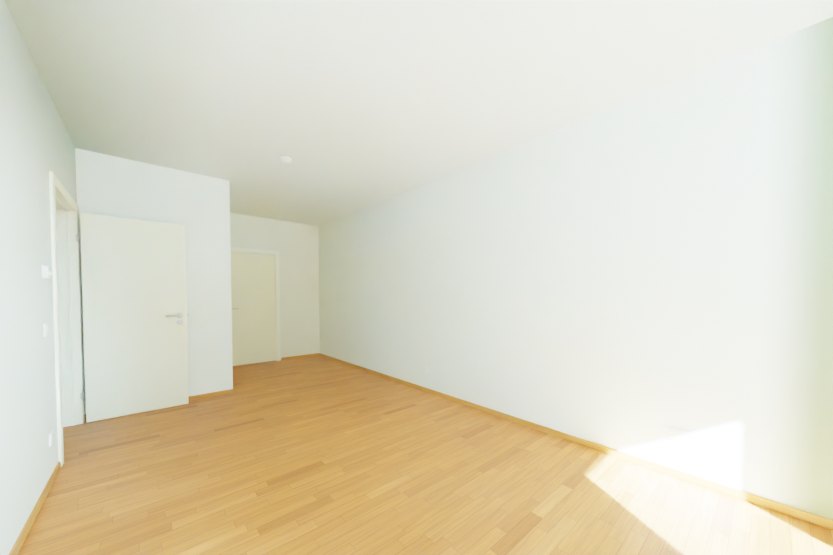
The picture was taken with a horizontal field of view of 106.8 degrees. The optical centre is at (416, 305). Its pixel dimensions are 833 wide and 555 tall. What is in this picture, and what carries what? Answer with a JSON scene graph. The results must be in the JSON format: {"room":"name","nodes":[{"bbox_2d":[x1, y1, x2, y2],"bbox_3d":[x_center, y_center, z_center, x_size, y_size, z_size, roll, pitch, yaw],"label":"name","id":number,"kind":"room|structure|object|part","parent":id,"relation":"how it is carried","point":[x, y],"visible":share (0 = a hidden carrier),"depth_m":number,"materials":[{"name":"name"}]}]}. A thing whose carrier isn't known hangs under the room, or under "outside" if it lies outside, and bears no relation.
{"room":"empty room","nodes":[
{"label":"empty room","id":0,"kind":"room"},
{"bbox_2d":[0,0,76,554],"bbox_3d":[-1.210,-0.123,0.518,0.150,2.655,6.535,-1,2,-41],"label":"wall","id":1,"kind":"structure","parent":0,"point":[36,145],"depth_m":1.68,"materials":[{"name":"paint"}]},
{"bbox_2d":[9,462,60,554],"bbox_3d":[-0.863,1.187,0.283,0.016,0.050,5.070,-1,2,-41],"label":"baseboard","id":2,"kind":"structure","parent":1,"relation":"attached to","point":[22,536],"depth_m":1.68,"materials":[{"name":"brown wood"}]},
{"bbox_2d":[43,323,49,336],"bbox_3d":[-2.372,0.158,1.984,0.015,0.080,0.080,-1,2,-41],"label":"light switch","id":3,"kind":"object","parent":1,"relation":"attached to","point":[46,326],"visible":1,"depth_m":1.97,"materials":[{"name":"white plastic"}]},
{"bbox_2d":[42,265,51,278],"bbox_3d":[-2.371,-0.212,1.988,0.035,0.080,0.080,-1,2,-41],"label":"switch","id":4,"kind":"object","parent":1,"relation":"attached to","point":[46,272],"visible":1,"depth_m":1.96,"materials":[{"name":"white plastic"}]},
{"bbox_2d":[49,430,53,446],"bbox_3d":[-2.404,0.877,2.036,0.016,0.080,0.080,-1,2,-41],"label":"electrical outlet","id":5,"kind":"object","parent":1,"relation":"attached to","point":[51,438],"visible":0.98,"depth_m":2.02,"materials":[{"name":"white plastic"}]},
{"bbox_2d":[49,171,84,466],"bbox_3d":[-2.950,0.104,2.530,0.196,2.088,1.071,-1,2,-41],"label":"door frame","id":6,"kind":"structure","parent":1,"relation":"attached to","point":[67,301],"depth_m":2.88,"materials":[{"name":"paint"}]},
{"bbox_2d":[80,213,188,422],"bbox_3d":[-2.880,0.120,3.220,0.806,2.000,0.163,-1,2,-42],"label":"door leaf","id":7,"kind":"structure","parent":1,"relation":"in","point":[135,314],"depth_m":3.17,"materials":[{"name":"paint"}]},
{"bbox_3d":[-2.655,0.155,3.423,0.201,0.230,0.163,-1,2,-42],"label":"handle","id":8,"kind":"part","parent":7,"relation":"part of","materials":[{"name":"silver metal"}]},
{"bbox_2d":[75,148,232,413],"bbox_3d":[-3.486,-0.224,4.109,1.446,2.655,1.872,-1,2,-41],"label":"wall block","id":9,"kind":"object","parent":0,"point":[197,206],"visible":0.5,"depth_m":3.62,"materials":[{"name":"paint"}]},
{"bbox_2d":[84,389,232,418],"bbox_3d":[-2.808,1.097,3.479,1.290,0.050,0.025,-1,2,-41],"label":"baseboard","id":10,"kind":"structure","parent":9,"relation":"attached to","point":[229,391],"depth_m":3.74,"materials":[{"name":"brown wood"}]},
{"bbox_2d":[230,213,319,358],"bbox_3d":[-2.802,-0.272,5.816,1.929,2.655,0.200,-1,2,-41],"label":"wall","id":11,"kind":"structure","parent":0,"point":[296,245],"depth_m":6.03,"materials":[{"name":"paint"}]},
{"bbox_2d":[231,251,275,365],"bbox_3d":[-2.967,0.060,5.549,0.835,1.990,0.102,-1,2,-41],"label":"door leaf","id":12,"kind":"structure","parent":11,"relation":"in","point":[253,307],"depth_m":5.58,"materials":[{"name":"paint"}]},
{"bbox_2d":[231,247,280,360],"bbox_3d":[-2.980,0.026,5.571,0.966,2.073,0.086,-1,2,-41],"label":"door frame","id":13,"kind":"structure","parent":11,"relation":"attached to","point":[277,279],"depth_m":5.82,"materials":[{"name":"paint"}]},
{"bbox_2d":[281,353,316,359],"bbox_3d":[-2.302,1.021,6.147,0.740,0.050,0.013,-1,2,-41],"label":"baseboard","id":14,"kind":"structure","parent":11,"relation":"attached to","point":[308,355],"depth_m":6.12,"materials":[{"name":"brown wood"}]},
{"bbox_2d":[4,0,832,225],"bbox_3d":[-1.100,-1.588,1.815,4.975,0.200,8.407,-1,2,-41],"label":"ceiling","id":15,"kind":"structure","parent":0,"point":[347,107],"depth_m":2.00,"materials":[{"name":"paint"}]},
{"bbox_2d":[280,156,290,163],"bbox_3d":[-1.361,-1.506,3.222,0.104,0.042,0.104,-1,2,-41],"label":"smoke detector","id":16,"kind":"object","parent":15,"relation":"attached to","point":[285,160],"visible":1,"depth_m":3.19,"materials":[{"name":"white plastic"}]},
{"bbox_2d":[18,355,832,554],"bbox_3d":[-1.100,1.226,1.895,4.975,0.120,8.407,-1,2,-41],"label":"floor","id":17,"kind":"structure","parent":0,"point":[317,455],"depth_m":1.96,"materials":[{"name":"brown wood"}]},
{"bbox_2d":[318,17,832,519],"bbox_3d":[0.699,-0.205,3.425,0.200,2.655,8.407,-1,2,-41],"label":"wall","id":18,"kind":"structure","parent":0,"point":[636,275],"depth_m":2.20,"materials":[{"name":"paint"}]},
{"bbox_2d":[317,353,832,529],"bbox_3d":[0.585,1.098,3.429,0.016,0.050,7.907,-1,2,-41],"label":"baseboard","id":19,"kind":"structure","parent":18,"relation":"attached to","point":[739,494],"depth_m":2.21,"materials":[{"name":"brown wood"}]},
{"bbox_2d":[664,426,693,445],"bbox_3d":[1.763,0.876,2.078,0.016,0.080,0.152,-1,2,-41],"label":"electrical outlet","id":20,"kind":"object","parent":18,"relation":"attached to","point":[682,436],"visible":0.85,"depth_m":2.07,"materials":[{"name":"white plastic"}]}
]}

